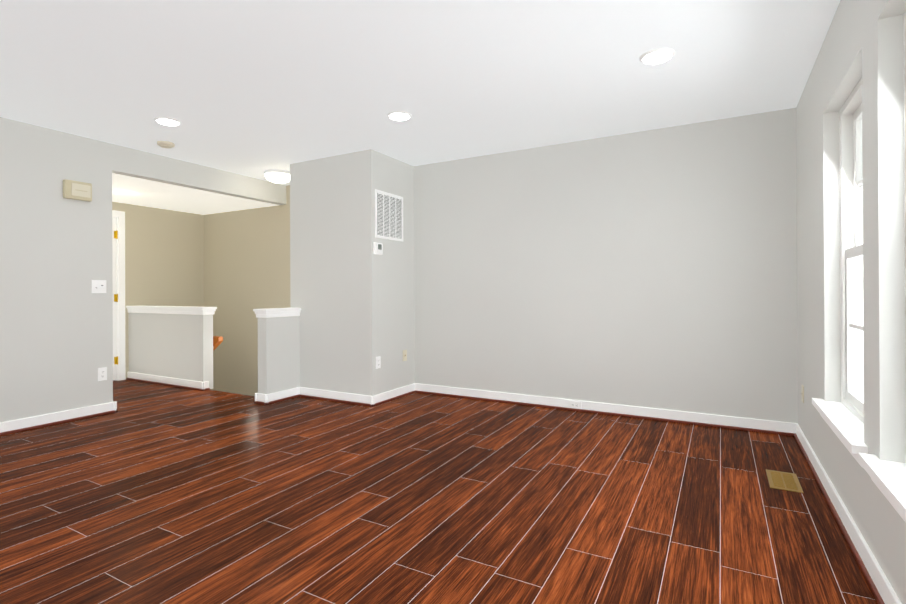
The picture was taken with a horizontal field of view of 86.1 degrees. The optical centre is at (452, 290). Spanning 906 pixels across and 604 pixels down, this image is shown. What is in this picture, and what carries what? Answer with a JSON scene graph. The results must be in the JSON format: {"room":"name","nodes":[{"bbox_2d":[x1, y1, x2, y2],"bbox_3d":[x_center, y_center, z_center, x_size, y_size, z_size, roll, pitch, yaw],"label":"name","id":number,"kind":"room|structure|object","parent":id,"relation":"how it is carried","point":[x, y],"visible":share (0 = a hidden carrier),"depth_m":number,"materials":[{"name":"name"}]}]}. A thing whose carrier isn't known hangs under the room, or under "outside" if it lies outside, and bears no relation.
{"room":"living room","nodes":[
{"label":"living room","id":0,"kind":"room"},
{"bbox_2d":[0,117,285,422],"bbox_3d":[-3.628,-0.112,3.563,0.120,2.440,6.050,0,0,29],"label":"wall","id":1,"kind":"structure","parent":0,"point":[56,333],"depth_m":4.06,"materials":[{"name":"beige paint"}]},
{"bbox_2d":[0,401,117,435],"bbox_3d":[-4.036,1.061,2.663,0.028,0.095,4.018,0,0,29],"label":"baseboard","id":2,"kind":"structure","parent":1,"relation":"attached to","point":[23,424],"depth_m":4.01,"materials":[{"name":"white wood"}]},
{"bbox_2d":[63,179,91,201],"bbox_3d":[-3.211,-0.853,4.149,0.051,0.155,0.200,0,0,29],"label":"door chime","id":3,"kind":"object","parent":1,"relation":"attached to","point":[76,190],"visible":0.98,"depth_m":4.13,"materials":[{"name":"beige plastic"}]},
{"bbox_2d":[92,280,105,292],"bbox_3d":[-3.140,-0.033,4.304,0.018,0.116,0.116,0,0,29],"label":"light switch","id":4,"kind":"object","parent":1,"relation":"attached to","point":[98,286],"visible":1,"depth_m":4.30,"materials":[{"name":"white plastic"}]},
{"bbox_2d":[98,367,106,380],"bbox_3d":[-3.128,0.747,4.327,0.010,0.116,0.072,0,0,29],"label":"outlet","id":5,"kind":"object","parent":1,"relation":"attached to","point":[102,373],"visible":1,"depth_m":4.33,"materials":[{"name":"white plastic"}]},
{"bbox_2d":[112,202,203,377],"bbox_3d":[-5.095,0.816,4.374,0.120,3.800,6.050,0,0,29],"label":"wall","id":6,"kind":"structure","parent":0,"point":[164,257],"depth_m":6.46,"materials":[{"name":"beige paint"}]},
{"bbox_2d":[112,210,125,380],"bbox_3d":[-4.362,0.068,5.688,0.138,2.095,0.890,0,0,29],"label":"door frame","id":7,"kind":"structure","parent":6,"relation":"attached to","point":[119,216],"depth_m":5.99,"materials":[{"name":"white wood"}]},
{"bbox_2d":[114,231,117,364],"bbox_3d":[-4.148,0.089,5.967,0.023,1.650,0.035,0,0,29],"label":"door hinges","id":8,"kind":"object","parent":7,"relation":"attached to","point":[116,295],"visible":0.98,"depth_m":5.97,"materials":[{"name":"gold metal"}]},
{"bbox_2d":[128,313,212,388],"bbox_3d":[-3.393,0.666,5.781,1.500,0.890,0.120,0,0,29],"label":"wall","id":9,"kind":"structure","parent":0,"point":[179,346],"depth_m":5.64,"materials":[{"name":"beige paint"}]},
{"bbox_2d":[126,372,207,390],"bbox_3d":[-3.409,1.063,5.718,1.528,0.095,0.048,0,0,29],"label":"baseboard","id":10,"kind":"structure","parent":9,"relation":"attached to","point":[169,381],"depth_m":5.65,"materials":[{"name":"white wood"}]},
{"bbox_2d":[126,305,216,314],"bbox_3d":[-3.381,0.233,5.775,1.530,0.085,0.180,0,0,29],"label":"cap","id":11,"kind":"object","parent":9,"relation":"on","point":[192,310],"visible":1,"depth_m":5.63,"materials":[{"name":"white wood"}]},
{"bbox_2d":[112,173,277,214],"bbox_3d":[-4.456,-1.308,4.020,1.760,0.440,6.250,0,0,29],"label":"ceiling","id":12,"kind":"structure","parent":0,"point":[139,191],"depth_m":5.75,"materials":[{"name":"white paint"}]},
{"bbox_2d":[258,316,299,393],"bbox_3d":[-1.761,0.657,4.914,0.125,0.890,0.420,0,0,29],"label":"pillar","id":13,"kind":"structure","parent":0,"point":[278,356],"depth_m":4.83,"materials":[{"name":"beige paint"}]},
{"bbox_2d":[253,308,300,317],"bbox_3d":[-1.770,0.225,4.902,0.185,0.085,0.450,0,0,29],"label":"trim","id":14,"kind":"structure","parent":13,"relation":"on","point":[272,312],"depth_m":4.80,"materials":[{"name":"white wood"}]},
{"bbox_2d":[260,387,299,404],"bbox_3d":[-1.717,1.054,4.851,0.048,0.095,0.408,0,0,29],"label":"baseboard","id":15,"kind":"structure","parent":13,"relation":"attached to","point":[266,399],"depth_m":4.82,"materials":[{"name":"white wood"}]},
{"bbox_2d":[290,149,414,395],"bbox_3d":[-1.071,-0.120,5.189,1.085,2.440,0.730,0,0,29],"label":"wall","id":16,"kind":"structure","parent":0,"point":[351,295],"depth_m":4.86,"materials":[{"name":"beige paint"}]},
{"bbox_2d":[300,387,375,406],"bbox_3d":[-1.180,1.052,4.817,0.983,0.095,0.028,0,0,29],"label":"baseboard","id":17,"kind":"structure","parent":16,"relation":"attached to","point":[351,398],"depth_m":4.78,"materials":[{"name":"white wood"}]},
{"bbox_2d":[373,242,382,254],"bbox_3d":[-0.718,-0.403,4.680,0.028,0.115,0.135,0,0,29],"label":"thermostat","id":18,"kind":"object","parent":16,"relation":"attached to","point":[377,248],"visible":1,"depth_m":4.66,"materials":[{"name":"white plastic"}]},
{"bbox_2d":[376,356,380,368],"bbox_3d":[-0.721,0.697,4.682,0.010,0.116,0.072,0,0,29],"label":"outlet","id":19,"kind":"object","parent":16,"relation":"attached to","point":[378,361],"visible":1,"depth_m":4.68,"materials":[{"name":"white plastic"}]},
{"bbox_2d":[375,189,402,241],"bbox_3d":[-0.633,-0.740,4.858,0.007,0.465,0.465,0,0,29],"label":"air vent","id":20,"kind":"object","parent":16,"relation":"in","point":[389,216],"visible":1,"depth_m":4.84,"materials":[{"name":"white plastic"}]},
{"bbox_2d":[376,383,415,404],"bbox_3d":[-0.579,1.050,4.918,0.028,0.095,0.690,0,0,29],"label":"baseboard","id":21,"kind":"structure","parent":16,"relation":"attached to","point":[390,395],"depth_m":4.91,"materials":[{"name":"white wood"}]},
{"bbox_2d":[403,350,406,360],"bbox_3d":[-0.501,0.682,5.075,0.014,0.116,0.072,0,0,29],"label":"outlet","id":22,"kind":"object","parent":16,"relation":"attached to","point":[404,355],"visible":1,"depth_m":5.07,"materials":[{"name":"beige plastic"}]},
{"bbox_2d":[0,0,839,185],"bbox_3d":[-1.212,-1.445,2.227,5.655,0.200,6.250,0,0,29],"label":"ceiling","id":23,"kind":"structure","parent":0,"point":[254,88],"depth_m":2.98,"materials":[{"name":"white paint"}]},
{"bbox_2d":[157,141,174,148],"bbox_3d":[-2.603,-1.315,4.396,0.140,0.039,0.140,0,0,29],"label":"smoke detector","id":24,"kind":"object","parent":23,"relation":"attached to","point":[166,144],"visible":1,"depth_m":4.36,"materials":[{"name":"beige plastic"}]},
{"bbox_2d":[154,117,181,125],"bbox_3d":[-2.251,-1.330,3.826,0.190,0.014,0.190,0,0,29],"label":"recessed light","id":25,"kind":"object","parent":23,"relation":"in","point":[168,122],"depth_m":3.80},
{"bbox_2d":[264,170,289,183],"bbox_3d":[-1.984,-1.278,5.516,0.316,0.115,0.316,0,0,29],"label":"dome light","id":26,"kind":"object","parent":23,"relation":"attached to","point":[278,176],"visible":0.88,"depth_m":5.41,"materials":[{"name":"white glass"}]},
{"bbox_2d":[387,111,411,120],"bbox_3d":[-0.412,-1.338,3.728,0.190,0.014,0.190,0,0,29],"label":"recessed light","id":27,"kind":"object","parent":23,"relation":"in","point":[399,116],"depth_m":3.70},
{"bbox_2d":[640,48,674,64],"bbox_3d":[1.179,-1.347,2.800,0.190,0.014,0.190,0,0,29],"label":"recessed light","id":28,"kind":"object","parent":23,"relation":"in","point":[658,57],"depth_m":2.78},
{"bbox_2d":[0,379,877,603],"bbox_3d":[-1.970,1.224,2.648,7.415,0.250,6.250,0,0,29],"label":"floor","id":29,"kind":"structure","parent":0,"point":[149,493],"depth_m":2.42,"materials":[{"name":"brown wood"}]},
{"bbox_2d":[766,469,803,492],"bbox_3d":[1.878,1.081,2.755,0.150,0.004,0.300,0,0,29],"label":"floor vent","id":30,"kind":"object","parent":29,"relation":"in","point":[783,480],"visible":1,"depth_m":2.74,"materials":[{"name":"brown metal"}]},
{"bbox_2d":[204,108,797,422],"bbox_3d":[-0.476,0.677,5.357,7.415,4.040,0.162,0,0,29],"label":"wall","id":31,"kind":"structure","parent":0,"point":[655,268],"depth_m":4.29,"materials":[{"name":"beige paint"}]},
{"bbox_2d":[569,401,581,408],"bbox_3d":[1.104,1.039,4.383,0.116,0.070,0.010,0,0,29],"label":"outlet","id":32,"kind":"object","parent":31,"relation":"attached to","point":[575,404],"visible":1,"depth_m":4.38,"materials":[{"name":"white plastic"}]},
{"bbox_2d":[416,383,791,435],"bbox_3d":[1.056,1.042,4.416,3.375,0.095,0.029,0,0,29],"label":"baseboard","id":33,"kind":"structure","parent":31,"relation":"attached to","point":[712,420],"depth_m":4.18,"materials":[{"name":"white wood"}]},
{"bbox_2d":[796,0,905,603],"bbox_3d":[1.181,-0.137,0.905,0.200,2.440,6.050,0,0,29],"label":"wall","id":34,"kind":"structure","parent":0,"point":[863,39],"depth_m":1.91,"materials":[{"name":"beige paint"}]},
{"bbox_2d":[801,385,803,402],"bbox_3d":[2.421,0.716,3.357,0.010,0.116,0.072,0,0,29],"label":"outlet","id":35,"kind":"object","parent":34,"relation":"attached to","point":[802,392],"visible":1,"depth_m":3.35,"materials":[{"name":"beige plastic"}]},
{"bbox_2d":[812,398,867,467],"bbox_3d":[1.848,0.651,2.290,0.120,0.089,0.952,0,0,29],"label":"window sill","id":36,"kind":"structure","parent":34,"relation":"attached to","point":[845,424],"depth_m":2.21,"materials":[{"name":"white wood"}]},
{"bbox_2d":[792,423,901,603],"bbox_3d":[1.093,1.036,0.972,0.028,0.095,6.020,0,0,29],"label":"baseboard","id":37,"kind":"structure","parent":34,"relation":"attached to","point":[886,591],"depth_m":2.06,"materials":[{"name":"white wood"}]},
{"bbox_2d":[839,78,863,422],"bbox_3d":[1.945,-0.181,2.236,0.110,1.581,0.832,0,0,29],"label":"window","id":38,"kind":"structure","parent":34,"relation":"in","point":[851,257],"depth_m":2.55,"materials":[{"name":"white"}]},
{"bbox_2d":[858,453,905,521],"bbox_3d":[1.338,0.651,1.368,0.120,0.089,0.951,0,0,29],"label":"window sill","id":39,"kind":"structure","parent":34,"relation":"attached to","point":[888,478],"depth_m":1.59,"materials":[{"name":"white wood"}]},
{"bbox_2d":[903,11,905,382],"bbox_3d":[1.435,-0.180,1.314,0.110,1.581,0.831,0,0,29],"label":"window","id":40,"kind":"structure","parent":34,"relation":"in","point":[904,30],"depth_m":1.70,"materials":[{"name":"white"}]},
{"bbox_3d":[-3.030,0.913,5.685,0.025,0.052,0.059,0,0,29],"label":"bracket","id":41,"kind":"object","parent":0,"visible":0},
{"bbox_2d":[213,336,222,350],"bbox_3d":[-3.224,1.009,5.825,1.350,0.962,0.056,0,0,29],"label":"oak handrail","id":42,"kind":"object","parent":41,"relation":"attached to","point":[217,341],"visible":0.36,"depth_m":5.51,"materials":[{"name":"orange wood"}]}
]}

